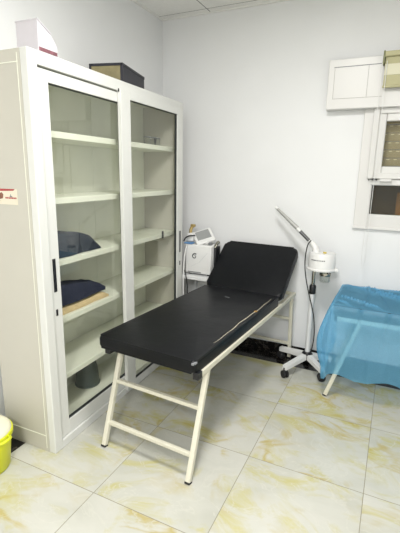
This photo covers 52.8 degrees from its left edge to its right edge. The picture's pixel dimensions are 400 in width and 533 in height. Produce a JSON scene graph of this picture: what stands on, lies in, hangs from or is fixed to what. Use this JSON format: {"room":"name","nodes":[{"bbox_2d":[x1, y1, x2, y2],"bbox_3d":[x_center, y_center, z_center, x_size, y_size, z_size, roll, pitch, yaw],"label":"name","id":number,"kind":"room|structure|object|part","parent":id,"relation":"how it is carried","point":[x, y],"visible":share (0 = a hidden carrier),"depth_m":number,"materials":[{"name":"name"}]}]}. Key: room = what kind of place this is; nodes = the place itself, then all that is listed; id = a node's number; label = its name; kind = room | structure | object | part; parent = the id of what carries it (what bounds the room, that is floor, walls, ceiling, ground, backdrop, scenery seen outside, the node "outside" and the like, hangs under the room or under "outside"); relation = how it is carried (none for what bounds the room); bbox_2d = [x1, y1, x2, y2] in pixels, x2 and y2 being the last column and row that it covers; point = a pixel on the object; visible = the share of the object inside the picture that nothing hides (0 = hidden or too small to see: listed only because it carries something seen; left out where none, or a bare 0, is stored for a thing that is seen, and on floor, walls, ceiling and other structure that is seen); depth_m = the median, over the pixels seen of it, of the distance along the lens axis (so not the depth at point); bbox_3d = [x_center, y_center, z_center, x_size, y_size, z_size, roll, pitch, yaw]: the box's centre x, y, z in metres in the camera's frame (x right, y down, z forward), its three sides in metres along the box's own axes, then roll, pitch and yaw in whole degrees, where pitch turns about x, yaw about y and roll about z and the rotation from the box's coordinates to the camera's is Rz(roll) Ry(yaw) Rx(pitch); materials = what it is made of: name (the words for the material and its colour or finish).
{"room":"examination room","nodes":[
{"label":"examination room","id":0,"kind":"room"},
{"bbox_2d":[0,0,162,416],"bbox_3d":[-1.612,-0.217,1.365,0.120,3.000,6.085,7,14,25],"label":"wall","id":1,"kind":"structure","parent":0,"point":[84,33],"depth_m":2.78,"materials":[{"name":"paint"}]},
{"bbox_2d":[11,438,24,452],"bbox_3d":[-1.543,1.248,1.516,0.210,0.080,5.835,7,14,25],"label":"trim","id":2,"kind":"structure","parent":1,"relation":"attached to","point":[15,443],"depth_m":2.33,"materials":[{"name":"black stone"}]},
{"bbox_2d":[131,0,289,20],"bbox_3d":[0.264,-1.313,0.053,4.110,0.007,5.835,7,14,25],"label":"trim","id":3,"kind":"structure","parent":1,"relation":"attached to","point":[134,1],"depth_m":3.22,"materials":[{"name":"tile"}]},
{"bbox_2d":[0,353,399,532],"bbox_3d":[0.258,1.504,0.553,3.900,0.080,5.600,7,14,25],"label":"floor","id":4,"kind":"structure","parent":0,"point":[275,454],"depth_m":2.20,"materials":[{"name":"tile"}]},
{"bbox_2d":[0,415,12,473],"bbox_3d":[-1.132,0.952,2.121,0.289,0.238,0.286,-4,14,-20],"label":"bucket","id":5,"kind":"object","parent":4,"relation":"on","point":[6,425],"visible":1,"depth_m":2.10,"materials":[{"name":"yellow plastic"}]},
{"bbox_3d":[-1.131,0.848,2.096,0.272,0.024,0.272,7,14,25],"label":"lid","id":6,"kind":"part","parent":5,"relation":"part of","materials":[{"name":"beige plastic"}]},
{"bbox_3d":[-0.987,0.883,2.039,0.050,0.028,0.096,7,14,25],"label":"handle","id":7,"kind":"part","parent":5,"relation":"part of","materials":[{"name":"yellow plastic"}]},
{"bbox_2d":[0,46,182,453],"bbox_3d":[-0.630,-0.140,2.790,0.390,2.080,1.583,7,14,23],"label":"display cabinet","id":8,"kind":"object","parent":4,"relation":"on","point":[75,155],"visible":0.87,"depth_m":2.49,"materials":[{"name":"beige metal"}]},
{"bbox_2d":[0,189,16,198],"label":"sticker","id":9,"kind":"object","parent":8,"relation":"attached to","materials":[{"name":"white paper"}]},
{"bbox_3d":[-0.973,0.013,2.107,0.327,2.078,0.018,7,14,23],"label":"panel","id":10,"kind":"part","parent":8,"relation":"part of","materials":[{"name":"beige metal"}]},
{"bbox_2d":[14,17,57,56],"bbox_3d":[-0.774,-1.076,1.913,0.138,0.135,0.124,7,14,23],"label":"carton","id":11,"kind":"object","parent":8,"relation":"on","point":[32,33],"visible":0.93,"depth_m":1.86,"materials":[{"name":"white cardboard"}]},
{"bbox_3d":[-0.762,0.048,2.112,0.006,0.180,0.024,7,14,23],"label":"handle","id":12,"kind":"part","parent":8,"relation":"part of","materials":[{"name":"black plastic"}]},
{"bbox_3d":[-0.939,-0.103,2.561,0.012,2.020,0.865,7,14,23],"label":"panel","id":13,"kind":"part","parent":8,"relation":"part of","materials":[{"name":"metal"}]},
{"bbox_2d":[57,231,100,258],"bbox_3d":[-0.806,-0.146,2.383,0.192,0.133,0.474,7,14,23],"label":"folded cloth","id":14,"kind":"object","parent":8,"relation":"on","point":[70,243],"visible":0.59,"depth_m":2.35,"materials":[{"name":"blue fabric"}]},
{"bbox_3d":[-0.637,-0.044,2.414,0.028,1.958,0.740,7,14,23],"label":"door","id":15,"kind":"part","parent":8,"relation":"part of","materials":[{"name":"clear glass"}]},
{"bbox_2d":[62,291,108,314],"bbox_3d":[-0.802,0.212,2.507,0.208,0.045,0.514,7,14,23],"label":"folded towel","id":16,"kind":"object","parent":8,"relation":"on","point":[81,303],"visible":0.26,"depth_m":2.47,"materials":[{"name":"beige fabric"}]},
{"bbox_2d":[61,279,105,305],"bbox_3d":[-0.806,0.136,2.475,0.193,0.110,0.493,7,14,23],"label":"folded garment","id":17,"kind":"object","parent":16,"relation":"on","point":[72,291],"visible":0.61,"depth_m":2.44,"materials":[{"name":"blue fabric"}]},
{"bbox_2d":[75,360,99,388],"bbox_3d":[-0.799,0.725,2.850,0.176,0.212,0.176,7,14,23],"label":"pot","id":18,"kind":"object","parent":8,"relation":"on","point":[87,377],"visible":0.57,"depth_m":2.79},
{"bbox_3d":[-0.670,0.833,3.029,0.313,0.075,1.542,7,14,23],"label":"panel","id":19,"kind":"part","parent":8,"relation":"part of","materials":[{"name":"metal"}]},
{"bbox_2d":[51,131,173,151],"bbox_3d":[-0.648,-0.811,2.650,0.296,0.034,1.540,7,14,23],"label":"shelf","id":20,"kind":"object","parent":8,"relation":"attached to","point":[59,139],"depth_m":2.55,"materials":[{"name":"metal"}]},
{"bbox_2d":[65,301,162,377],"bbox_3d":[-0.671,0.505,2.956,0.296,0.034,1.540,7,14,23],"label":"shelf","id":21,"kind":"object","parent":8,"relation":"attached to","point":[82,349],"depth_m":2.79,"materials":[{"name":"metal"}]},
{"bbox_2d":[55,189,173,203],"bbox_3d":[-0.654,-0.481,2.726,0.296,0.034,1.540,7,14,23],"label":"shelf","id":22,"kind":"object","parent":8,"relation":"attached to","point":[71,195],"depth_m":2.63,"materials":[{"name":"metal"}]},
{"bbox_2d":[59,228,173,265],"bbox_3d":[-0.659,-0.154,2.802,0.296,0.034,1.540,7,14,23],"label":"shelf","id":23,"kind":"object","parent":8,"relation":"attached to","point":[111,241],"depth_m":2.92,"materials":[{"name":"metal"}]},
{"bbox_2d":[89,62,144,88],"bbox_3d":[-0.535,-1.229,2.652,0.221,0.107,0.393,4,13,11],"label":"box","id":24,"kind":"object","parent":8,"relation":"on","point":[121,71],"visible":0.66,"depth_m":2.47,"materials":[{"name":"cardboard"}]},
{"bbox_3d":[-0.627,-0.257,3.250,0.012,2.020,0.675,7,14,23],"label":"panel","id":25,"kind":"part","parent":8,"relation":"part of","materials":[{"name":"metal"}]},
{"bbox_2d":[63,265,173,322],"bbox_3d":[-0.665,0.170,2.877,0.296,0.034,1.540,7,14,23],"label":"shelf","id":26,"kind":"object","parent":8,"relation":"attached to","point":[144,275],"depth_m":3.06,"materials":[{"name":"metal"}]},
{"bbox_3d":[-0.641,-1.145,2.572,0.326,0.020,1.542,7,14,23],"label":"panel","id":27,"kind":"part","parent":8,"relation":"part of","materials":[{"name":"metal"}]},
{"bbox_3d":[-0.335,-0.176,3.011,0.026,2.000,0.833,7,14,23],"label":"door","id":28,"kind":"part","parent":8,"relation":"part of","materials":[{"name":"clear glass"}]},
{"bbox_3d":[-0.343,-0.299,3.502,0.327,2.078,0.018,7,14,23],"label":"panel","id":29,"kind":"part","parent":8,"relation":"part of","materials":[{"name":"clear glass"}]},
{"bbox_3d":[-0.168,-0.209,3.363,0.006,0.180,0.024,7,14,23],"label":"handle","id":30,"kind":"part","parent":8,"relation":"part of","materials":[{"name":"grey metal"}]},
{"bbox_2d":[182,272,208,294],"bbox_3d":[0.018,0.385,3.675,0.310,0.680,0.310,7,14,25],"label":"side table","id":31,"kind":"object","parent":4,"relation":"on","point":[193,276],"visible":0.04,"depth_m":3.49,"materials":[{"name":"white paint"}]},
{"bbox_2d":[183,224,220,294],"bbox_3d":[0.020,0.049,3.559,0.296,0.825,0.280,7,14,25],"label":"machine","id":32,"kind":"object","parent":31,"relation":"on","point":[202,254],"visible":0.88,"depth_m":3.47,"materials":[{"name":"white plastic"}]},
{"bbox_2d":[193,228,215,244],"bbox_3d":[0.032,-0.260,3.497,0.212,0.140,0.174,7,14,25],"label":"monitor","id":33,"kind":"object","parent":32,"relation":"on","point":[205,236],"depth_m":3.48,"materials":[{"name":"white plastic"}]},
{"bbox_2d":[100,241,297,484],"bbox_3d":[0.103,0.439,2.812,0.642,0.976,1.724,8,15,28],"label":"examination table","id":34,"kind":"object","parent":4,"relation":"on","point":[192,332],"visible":1,"depth_m":2.49,"materials":[{"name":"black leather"}]},
{"bbox_3d":[-0.502,0.744,2.341,0.028,0.572,0.209,8,15,28],"label":"leg","id":35,"kind":"part","parent":34,"relation":"part of","materials":[{"name":"beige paint"}]},
{"bbox_3d":[0.012,0.337,2.630,0.623,0.070,1.256,8,15,28],"label":"mattress","id":36,"kind":"part","parent":34,"relation":"part of","materials":[{"name":"black leather"}]},
{"bbox_3d":[-0.011,0.815,2.073,0.028,0.572,0.209,8,15,28],"label":"leg","id":37,"kind":"part","parent":34,"relation":"part of","materials":[{"name":"beige paint"}]},
{"bbox_3d":[0.391,0.382,2.688,0.030,0.030,1.620,8,15,28],"label":"rail","id":38,"kind":"part","parent":34,"relation":"part of","materials":[{"name":"white metal"}]},
{"bbox_3d":[0.426,0.021,3.292,0.642,0.369,0.430,8,15,28],"label":"backrest","id":39,"kind":"part","parent":34,"relation":"part of","materials":[{"name":"black leather"}]},
{"bbox_3d":[0.765,0.517,3.413,0.028,0.568,0.077,8,15,28],"label":"leg","id":40,"kind":"part","parent":34,"relation":"part of","materials":[{"name":"beige paint"}]},
{"bbox_2d":[275,206,338,381],"bbox_3d":[0.826,0.203,3.155,0.532,1.296,0.417,3,13,8],"label":"steamer","id":41,"kind":"object","parent":4,"relation":"on","point":[324,262],"visible":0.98,"depth_m":3.13,"materials":[{"name":"white plastic"}]},
{"bbox_3d":[0.770,0.710,3.393,0.050,0.071,0.231,-11,18,-41],"label":"leg","id":42,"kind":"part","parent":41,"relation":"part of","materials":[{"name":"white plastic"}]},
{"bbox_3d":[0.748,0.756,3.194,0.241,0.071,0.050,-9,16,-36],"label":"leg","id":43,"kind":"part","parent":41,"relation":"part of","materials":[{"name":"white plastic"}]},
{"bbox_3d":[0.805,-0.237,3.106,0.101,0.091,0.029,9,15,31],"label":"arm","id":44,"kind":"part","parent":41,"relation":"part of","materials":[{"name":"grey metal"}]},
{"bbox_3d":[0.851,0.253,3.124,0.118,0.916,0.057,7,14,25],"label":"power cord","id":45,"kind":"part","parent":41,"relation":"part of","materials":[{"name":"black rubber"}]},
{"bbox_3d":[0.910,0.765,3.165,0.050,0.070,0.191,-3,14,-17],"label":"leg","id":46,"kind":"part","parent":41,"relation":"part of","materials":[{"name":"white plastic"}]},
{"bbox_3d":[0.988,0.739,3.287,0.166,0.070,0.050,1,13,-1],"label":"leg","id":47,"kind":"part","parent":41,"relation":"part of","materials":[{"name":"white plastic"}]},
{"bbox_2d":[322,286,399,395],"bbox_3d":[1.763,0.633,2.738,1.664,0.688,0.601,7,14,25],"label":"couch","id":48,"kind":"object","parent":4,"relation":"on","point":[357,315],"visible":0.97,"depth_m":2.75,"materials":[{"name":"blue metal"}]},
{"bbox_3d":[0.986,0.651,2.804,0.209,0.594,0.028,7,14,25],"label":"leg","id":49,"kind":"part","parent":48,"relation":"part of","materials":[{"name":"beige paint"}]},
{"bbox_3d":[1.230,0.541,3.300,0.209,0.594,0.028,7,14,25],"label":"leg","id":50,"kind":"part","parent":48,"relation":"part of","materials":[{"name":"beige paint"}]},
{"bbox_2d":[316,284,399,386],"bbox_3d":[1.723,0.545,2.679,1.757,0.578,0.663,7,14,25],"label":"sheet","id":51,"kind":"object","parent":48,"relation":"on","point":[347,284],"visible":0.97,"depth_m":2.73,"materials":[{"name":"blue plastic"}]},
{"bbox_3d":[1.553,0.309,2.760,1.156,0.074,0.565,7,14,25],"label":"mattress","id":52,"kind":"part","parent":48,"relation":"part of","materials":[{"name":"blue plastic"}]},
{"bbox_3d":[1.659,0.444,2.423,1.620,0.030,0.030,7,14,25],"label":"rail","id":53,"kind":"part","parent":48,"relation":"part of","materials":[{"name":"beige paint"}]},
{"bbox_2d":[135,0,277,19],"bbox_3d":[0.264,-1.340,0.047,4.110,0.050,5.835,7,14,25],"label":"ceiling","id":54,"kind":"structure","parent":0,"point":[165,9],"depth_m":3.16,"materials":[{"name":"tile"}]},
{"bbox_2d":[162,0,399,366],"bbox_3d":[1.612,-0.544,3.021,4.230,3.000,0.250,7,14,25],"label":"wall","id":55,"kind":"structure","parent":0,"point":[260,135],"depth_m":3.26,"materials":[{"name":"paint"}]},
{"bbox_2d":[230,344,399,389],"bbox_3d":[1.522,0.931,3.119,3.900,0.080,0.235,7,14,25],"label":"trim","id":56,"kind":"structure","parent":55,"relation":"attached to","point":[374,377],"depth_m":3.30,"materials":[{"name":"black stone"}]},
{"bbox_2d":[240,337,399,375],"bbox_3d":[1.482,0.821,3.241,4.098,0.078,0.012,7,14,25],"label":"baseboard","id":57,"kind":"structure","parent":55,"relation":"attached to","point":[382,368],"depth_m":3.35,"materials":[{"name":"black stone"}]},
{"bbox_2d":[326,55,399,110],"bbox_3d":[1.811,-1.222,2.579,1.914,0.336,0.086,7,14,25],"label":"trim","id":58,"kind":"structure","parent":55,"relation":"attached to","point":[353,83],"depth_m":2.85,"materials":[{"name":"white plastic"}]},
{"bbox_2d":[352,107,399,230],"bbox_3d":[1.901,-0.691,2.774,1.506,0.948,0.236,7,14,25],"label":"window","id":59,"kind":"structure","parent":55,"relation":"in","point":[385,208],"depth_m":3.00,"materials":[{"name":"white plastic"}]},
{"bbox_2d":[361,50,399,264],"bbox_3d":[1.727,-0.648,2.661,1.112,1.518,0.070,7,14,25],"label":"roller blind","id":60,"kind":"object","parent":59,"relation":"attached to","point":[392,65],"visible":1,"depth_m":2.72,"materials":[{"name":"beige fabric"}]},
{"bbox_3d":[1.239,-0.681,2.889,0.034,1.462,0.054,7,14,25],"label":"pull chain","id":61,"kind":"part","parent":60,"relation":"part of","materials":[{"name":"white plastic"}]},
{"bbox_3d":[1.867,-0.821,2.672,1.364,0.494,0.057,7,14,25],"label":"sash","id":62,"kind":"part","parent":59,"relation":"part of","materials":[{"name":"white plastic"}]},
{"bbox_3d":[1.868,-0.430,2.780,1.330,0.264,0.036,7,14,25],"label":"sash","id":63,"kind":"part","parent":59,"relation":"part of","materials":[{"name":"white plastic"}]},
{"bbox_2d":[382,121,399,166],"bbox_3d":[1.921,-0.870,2.774,1.300,0.598,0.012,7,14,25],"label":"roller shutter","id":64,"kind":"object","parent":59,"relation":"attached to","point":[391,153],"depth_m":3.00,"materials":[{"name":"beige plastic"}]}
]}

